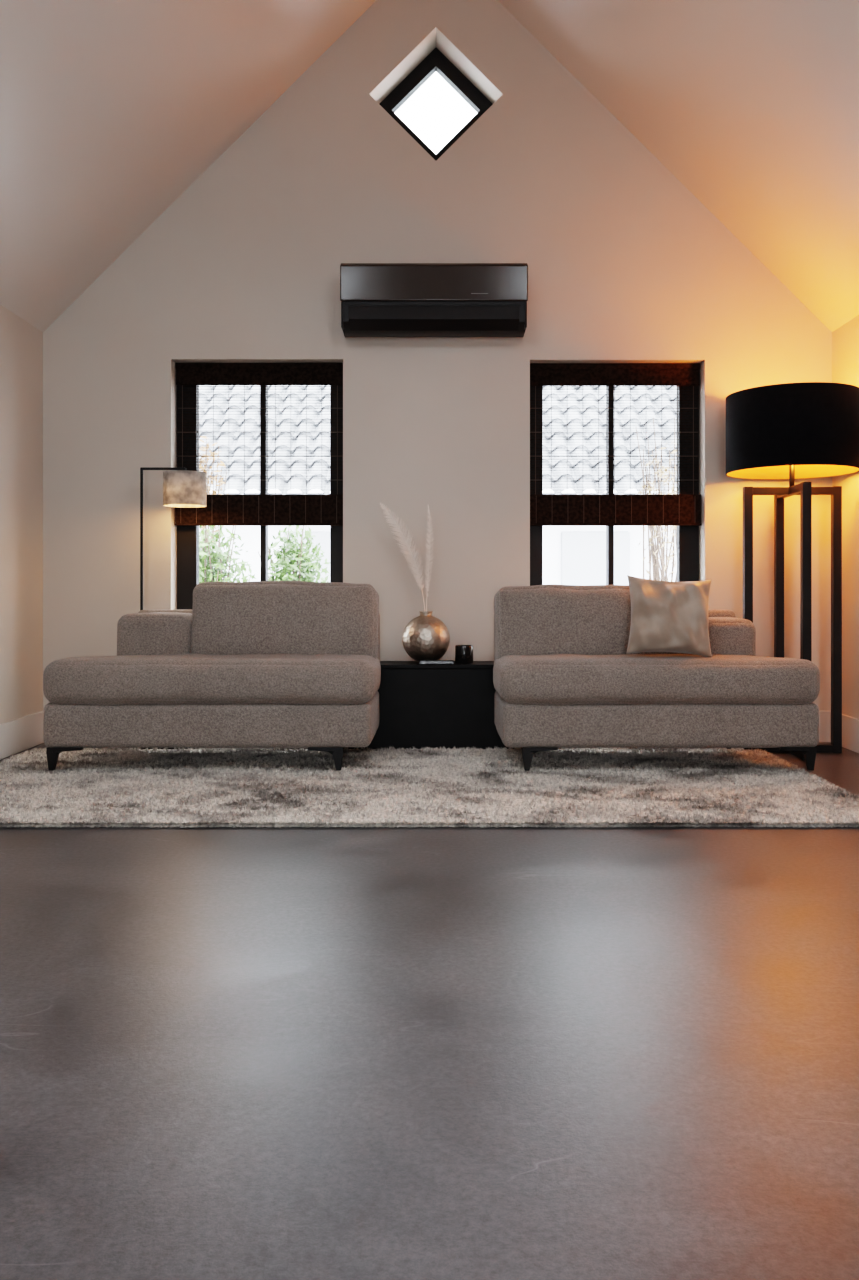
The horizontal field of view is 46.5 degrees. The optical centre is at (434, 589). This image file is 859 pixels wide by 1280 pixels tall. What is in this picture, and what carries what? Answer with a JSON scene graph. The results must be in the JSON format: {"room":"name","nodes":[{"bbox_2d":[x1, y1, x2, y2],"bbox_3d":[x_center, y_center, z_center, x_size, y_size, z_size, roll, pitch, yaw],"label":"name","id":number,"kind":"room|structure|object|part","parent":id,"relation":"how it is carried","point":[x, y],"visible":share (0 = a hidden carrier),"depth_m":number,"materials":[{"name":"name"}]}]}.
{"room":"living room","nodes":[
{"label":"living room","id":0,"kind":"room"},
{"bbox_2d":[0,305,42,723],"bbox_3d":[-2.033,-0.260,0.690,0.200,2.020,8.980,0,0,0],"label":"wall","id":1,"kind":"structure","parent":0,"point":[21,343],"depth_m":4.67,"materials":[{"name":"paint"}]},
{"bbox_2d":[0,711,43,759],"bbox_3d":[-1.926,0.672,0.665,0.014,0.155,8.530,0,0,0],"label":"baseboard","id":2,"kind":"structure","parent":1,"relation":"attached to","point":[18,735],"depth_m":4.63,"materials":[{"name":"paint"}]},
{"bbox_2d":[0,742,858,1279],"bbox_3d":[0.012,0.810,0.690,4.290,0.120,8.980,0,0,0],"label":"floor","id":3,"kind":"structure","parent":0,"point":[227,1053],"depth_m":1.62,"materials":[{"name":"concrete"}]},
{"bbox_2d":[133,467,206,748],"bbox_3d":[-1.253,0.084,4.765,0.326,1.333,0.210,0,0,0],"label":"floor lamp","id":4,"kind":"object","parent":3,"relation":"on","point":[182,488],"visible":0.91,"depth_m":4.69,"materials":[{"name":"fabric"}]},
{"bbox_3d":[-1.190,-0.479,4.760,0.200,0.158,0.200,0,0,0],"label":"lamp shade","id":5,"kind":"part","parent":4,"relation":"part of","materials":[{"name":"fabric"}]},
{"bbox_2d":[0,746,858,827],"bbox_3d":[-0.177,0.734,3.897,3.393,0.029,1.513,0,0,0],"label":"shaggy rug","id":6,"kind":"object","parent":3,"relation":"on","point":[632,787],"visible":0.98,"depth_m":3.65,"materials":[{"name":"carpet"}]},
{"bbox_2d":[43,581,380,770],"bbox_3d":[-0.909,0.342,4.304,1.349,0.764,0.692,0,0,0],"label":"sofa","id":7,"kind":"object","parent":6,"relation":"on","point":[251,664],"visible":1,"depth_m":4.00,"materials":[{"name":"beige fabric"}]},
{"bbox_3d":[-1.488,0.678,4.020,0.142,0.092,0.024,0,0,0],"label":"leg","id":8,"kind":"part","parent":7,"relation":"part of","materials":[{"name":"black metal"}]},
{"bbox_3d":[-1.220,0.280,4.460,0.329,0.362,0.341,0,0,0],"label":"armrest","id":9,"kind":"part","parent":7,"relation":"part of","materials":[{"name":"beige fabric"}]},
{"bbox_3d":[-0.915,0.544,4.310,1.327,0.186,0.631,0,0,0],"label":"frame","id":10,"kind":"part","parent":7,"relation":"part of","materials":[{"name":"beige fabric"}]},
{"bbox_2d":[43,654,380,704],"bbox_3d":[-0.909,0.372,4.236,1.349,0.195,0.555,0,0,0],"label":"seat cushion","id":11,"kind":"object","parent":7,"relation":"on","point":[121,679],"depth_m":3.97,"materials":[{"name":"beige fabric"}]},
{"bbox_3d":[-0.805,0.280,4.585,1.101,0.380,0.130,0,0,0],"label":"frame","id":12,"kind":"part","parent":7,"relation":"part of","materials":[{"name":"beige fabric"}]},
{"bbox_2d":[191,581,378,658],"bbox_3d":[-0.661,0.152,4.416,0.819,0.385,0.261,0,0,0],"label":"cushion","id":13,"kind":"object","parent":7,"relation":"on","point":[228,617],"depth_m":4.31,"materials":[{"name":"beige fabric"}]},
{"bbox_3d":[-0.439,0.678,4.020,0.142,0.092,0.024,0,0,0],"label":"leg","id":14,"kind":"part","parent":7,"relation":"part of","materials":[{"name":"black metal"}]},
{"bbox_2d":[493,585,819,770],"bbox_3d":[0.903,0.350,4.304,1.303,0.747,0.691,0,0,0],"label":"sofa","id":15,"kind":"object","parent":6,"relation":"on","point":[564,675],"visible":0.94,"depth_m":4.00,"materials":[{"name":"beige fabric"}]},
{"bbox_3d":[0.421,0.678,4.020,0.142,0.092,0.024,0,0,0],"label":"leg","id":16,"kind":"part","parent":15,"relation":"part of","materials":[{"name":"black metal"}]},
{"bbox_2d":[494,585,687,657],"bbox_3d":[0.718,0.164,4.415,0.910,0.373,0.261,0,0,0],"label":"cushion","id":17,"kind":"object","parent":15,"relation":"on","point":[529,619],"depth_m":4.31,"materials":[{"name":"beige fabric"}]},
{"bbox_3d":[0.820,0.280,4.585,1.096,0.380,0.130,0,0,0],"label":"frame","id":18,"kind":"part","parent":15,"relation":"part of","materials":[{"name":"beige fabric"}]},
{"bbox_2d":[493,654,819,704],"bbox_3d":[0.903,0.372,4.236,1.303,0.195,0.555,0,0,0],"label":"seat cushion","id":19,"kind":"object","parent":15,"relation":"on","point":[518,679],"depth_m":3.97,"materials":[{"name":"beige fabric"}]},
{"bbox_3d":[0.909,0.544,4.310,1.280,0.186,0.631,0,0,0],"label":"frame","id":20,"kind":"part","parent":15,"relation":"part of","materials":[{"name":"beige fabric"}]},
{"bbox_2d":[626,575,711,656],"bbox_3d":[0.975,0.110,4.161,0.363,0.345,0.196,0,0,6],"label":"throw pillow","id":21,"kind":"object","parent":15,"relation":"on","point":[666,616],"visible":1,"depth_m":4.10,"materials":[{"name":"fabric"}]},
{"bbox_3d":[1.277,0.290,4.460,0.242,0.340,0.341,0,0,0],"label":"armrest","id":22,"kind":"part","parent":15,"relation":"part of","materials":[{"name":"beige fabric"}]},
{"bbox_3d":[1.458,0.678,4.020,0.142,0.092,0.024,0,0,0],"label":"leg","id":23,"kind":"part","parent":15,"relation":"part of","materials":[{"name":"black metal"}]},
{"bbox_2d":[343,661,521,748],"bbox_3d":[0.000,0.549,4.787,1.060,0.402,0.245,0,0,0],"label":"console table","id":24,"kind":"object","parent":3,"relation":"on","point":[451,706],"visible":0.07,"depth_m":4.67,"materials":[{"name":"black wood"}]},
{"bbox_2d":[402,611,449,660],"bbox_3d":[-0.043,0.225,4.790,0.228,0.246,0.228,0,0,0],"label":"vase","id":25,"kind":"object","parent":24,"relation":"on","point":[425,637],"visible":0.95,"depth_m":4.71,"materials":[{"name":"metal"}]},
{"bbox_2d":[380,504,433,610],"bbox_3d":[-0.133,-0.134,4.787,0.266,0.568,0.080,0,0,0],"label":"stems","id":26,"kind":"object","parent":25,"relation":"in","point":[402,535],"visible":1,"depth_m":4.78,"materials":[{"name":"beige plant"}]},
{"bbox_3d":[-0.034,-0.130,4.796,0.022,0.560,0.008,0,0,-36],"label":"stem","id":27,"kind":"part","parent":26,"relation":"part of","materials":[{"name":"beige plant"}]},
{"bbox_2d":[419,660,453,663],"bbox_3d":[0.007,0.340,4.699,0.165,0.016,0.054,0,0,0],"label":"decorative tray","id":28,"kind":"object","parent":24,"relation":"on","point":[420,661],"visible":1,"depth_m":4.67,"materials":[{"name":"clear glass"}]},
{"bbox_2d":[455,645,472,663],"bbox_3d":[0.139,0.305,4.760,0.086,0.084,0.086,0,0,0],"label":"candle jar","id":29,"kind":"object","parent":24,"relation":"on","point":[463,653],"visible":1,"depth_m":4.72,"materials":[{"name":"black glass"}]},
{"bbox_2d":[726,382,858,759],"bbox_3d":[1.642,-0.074,4.600,0.586,1.641,0.586,0,0,0],"label":"floor lamp","id":30,"kind":"object","parent":3,"relation":"on","point":[804,430],"visible":0.89,"depth_m":4.44,"materials":[{"name":"black fabric"}]},
{"bbox_3d":[1.442,0.136,4.610,0.038,1.221,0.038,0,0,3],"label":"post","id":31,"kind":"part","parent":30,"relation":"part of","materials":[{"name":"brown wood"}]},
{"bbox_3d":[1.652,0.136,4.800,0.038,1.221,0.038,0,0,3],"label":"post","id":32,"kind":"part","parent":30,"relation":"part of","materials":[{"name":"brown wood"}]},
{"bbox_3d":[1.642,-0.557,4.600,0.024,0.185,0.024,0,0,0],"label":"stem","id":33,"kind":"part","parent":30,"relation":"part of","materials":[{"name":"gold metal"}]},
{"bbox_3d":[1.642,-0.718,4.600,0.586,0.355,0.586,0,0,0],"label":"lamp shade","id":34,"kind":"part","parent":30,"relation":"part of","materials":[{"name":"black fabric"}]},
{"bbox_3d":[1.632,0.136,4.400,0.038,1.221,0.038,0,0,3],"label":"post","id":35,"kind":"part","parent":30,"relation":"part of","materials":[{"name":"brown wood"}]},
{"bbox_3d":[1.842,0.136,4.590,0.038,1.221,0.038,0,0,3],"label":"post","id":36,"kind":"part","parent":30,"relation":"part of","materials":[{"name":"brown wood"}]},
{"bbox_2d":[0,0,858,331],"bbox_3d":[0.012,-2.202,0.690,4.598,2.287,8.980,0,0,0],"label":"ceiling","id":37,"kind":"structure","parent":0,"point":[110,110],"depth_m":4.22,"materials":[{"name":"paint"}]},
{"bbox_2d":[43,0,831,710],"bbox_3d":[0.012,-1.242,5.055,4.090,3.984,0.250,0,0,0],"label":"wall","id":38,"kind":"structure","parent":0,"point":[626,264],"depth_m":4.93,"materials":[{"name":"paint"}]},
{"bbox_2d":[174,363,342,525],"bbox_3d":[-0.878,-0.729,5.001,0.836,0.815,0.052,0,0,0],"label":"blind","id":39,"kind":"object","parent":38,"relation":"attached to","point":[220,510],"visible":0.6,"depth_m":5.00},
{"bbox_2d":[177,385,342,608],"bbox_3d":[-0.878,-0.419,5.070,0.848,1.438,0.060,0,0,0],"label":"frame","id":40,"kind":"object","parent":38,"relation":"attached to","point":[187,536],"visible":0.16,"depth_m":5.04,"materials":[{"name":"paint"}]},
{"bbox_2d":[260,385,267,580],"bbox_3d":[-0.865,-0.414,5.069,0.028,1.268,0.073,0,0,0],"label":"bars","id":41,"kind":"object","parent":38,"relation":"attached to","point":[263,529],"visible":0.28,"depth_m":5.03,"materials":[{"name":"paint"}]},
{"bbox_2d":[340,263,527,336],"bbox_3d":[-0.004,-1.393,4.828,0.889,0.317,0.204,0,0,0],"label":"air conditioner","id":42,"kind":"object","parent":38,"relation":"attached to","point":[377,299],"visible":1,"depth_m":4.73,"materials":[{"name":"black plastic"}]},
{"bbox_3d":[-0.004,-1.460,4.828,0.889,0.184,0.204,0,0,0],"label":"panel","id":43,"kind":"part","parent":42,"relation":"part of","materials":[{"name":"black plastic"}]},
{"bbox_2d":[385,59,486,160],"bbox_3d":[0.005,-2.445,5.112,0.524,0.524,0.035,0,0,0],"label":"window","id":44,"kind":"structure","parent":38,"relation":"in","point":[435,65],"depth_m":5.10,"materials":[{"name":"paint"}]},
{"bbox_2d":[380,48,492,112],"bbox_3d":[0.005,-2.445,5.140,0.658,0.658,0.060,0,0,0],"label":"frame","id":45,"kind":"object","parent":38,"relation":"attached to","point":[435,54],"visible":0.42,"depth_m":5.11,"materials":[{"name":"paint"}]},
{"bbox_2d":[606,387,613,584],"bbox_3d":[0.887,-0.412,5.069,0.028,1.265,0.073,0,0,0],"label":"bars","id":46,"kind":"object","parent":38,"relation":"attached to","point":[609,529],"visible":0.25,"depth_m":5.03,"materials":[{"name":"paint"}]},
{"bbox_2d":[530,387,698,585],"bbox_3d":[0.899,-0.417,5.070,0.863,1.435,0.060,0,0,0],"label":"frame","id":47,"kind":"object","parent":38,"relation":"attached to","point":[687,536],"visible":0.2,"depth_m":5.04,"materials":[{"name":"paint"}]},
{"bbox_2d":[530,363,700,525],"bbox_3d":[0.899,-0.728,5.001,0.851,0.812,0.052,0,0,0],"label":"blind","id":48,"kind":"object","parent":38,"relation":"attached to","point":[545,510],"visible":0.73,"depth_m":5.00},
{"bbox_2d":[819,711,829,741],"bbox_3d":[0.012,0.672,4.923,3.862,0.155,0.014,0,0,0],"label":"baseboard","id":49,"kind":"structure","parent":38,"relation":"attached to","point":[824,716],"depth_m":4.92,"materials":[{"name":"paint"}]},
{"bbox_2d":[832,315,858,718],"bbox_3d":[2.057,-0.260,0.690,0.200,2.020,8.980,0,0,0],"label":"wall","id":50,"kind":"structure","parent":0,"point":[845,339],"depth_m":4.71,"materials":[{"name":"paint"}]},
{"bbox_2d":[830,711,858,752],"bbox_3d":[1.950,0.672,0.665,0.014,0.155,8.530,0,0,0],"label":"baseboard","id":51,"kind":"structure","parent":50,"relation":"attached to","point":[850,725],"depth_m":4.68,"materials":[{"name":"paint"}]},
{"label":"outside","id":52,"kind":"structure","parent":0,"visible":0},
{"bbox_3d":[0.000,0.970,12.595,18.000,0.160,14.810,0,0,0],"label":"ground","id":53,"kind":"structure","parent":52,"visible":0},
{"bbox_2d":[199,437,227,582],"bbox_3d":[-1.900,-0.215,7.997,0.514,2.214,0.504,0,0,0],"label":"shrub","id":54,"kind":"object","parent":53,"relation":"on","point":[207,444],"visible":0.12,"depth_m":7.97,"materials":[{"name":"green plant"}]},
{"bbox_2d":[199,526,255,582],"bbox_3d":[-1.619,0.157,6.891,0.773,1.477,0.624,0,0,0],"label":"shrub","id":55,"kind":"object","parent":53,"relation":"on","point":[207,573],"visible":0.16,"depth_m":6.85,"materials":[{"name":"green plant"}]},
{"bbox_2d":[258,526,329,581],"bbox_3d":[-1.016,0.173,7.297,0.518,1.440,0.526,0,0,0],"label":"shrub","id":56,"kind":"object","parent":53,"relation":"on","point":[290,569],"visible":0.43,"depth_m":7.24,"materials":[{"name":"green plant"}]},
{"bbox_2d":[199,493,676,585],"bbox_3d":[0.000,-0.055,10.400,16.000,1.890,0.200,0,0,0],"label":"wall","id":57,"kind":"structure","parent":53,"relation":"on","point":[250,535],"depth_m":10.30,"materials":[{"name":"white paint"}]},
{"bbox_2d":[284,532,629,585],"bbox_3d":[0.225,0.145,10.280,3.550,1.490,0.040,0,0,0],"label":"door","id":58,"kind":"structure","parent":57,"relation":"in","point":[583,554],"depth_m":10.26,"materials":[{"name":"grey paint"}]},
{"bbox_2d":[636,417,676,581],"bbox_3d":[1.742,-0.213,7.611,0.467,2.212,0.465,0,0,0],"label":"sapling","id":59,"kind":"object","parent":53,"relation":"on","point":[653,549],"visible":0.29,"depth_m":7.60,"materials":[{"name":"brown plant"}]},
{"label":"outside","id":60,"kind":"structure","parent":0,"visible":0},
{"bbox_2d":[199,385,676,494],"bbox_3d":[0.000,-2.441,11.615,14.000,2.993,3.362,0,0,0],"label":"tiled roof","id":61,"kind":"structure","parent":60,"point":[200,416],"depth_m":10.73,"materials":[{"name":"tile"}]}
]}

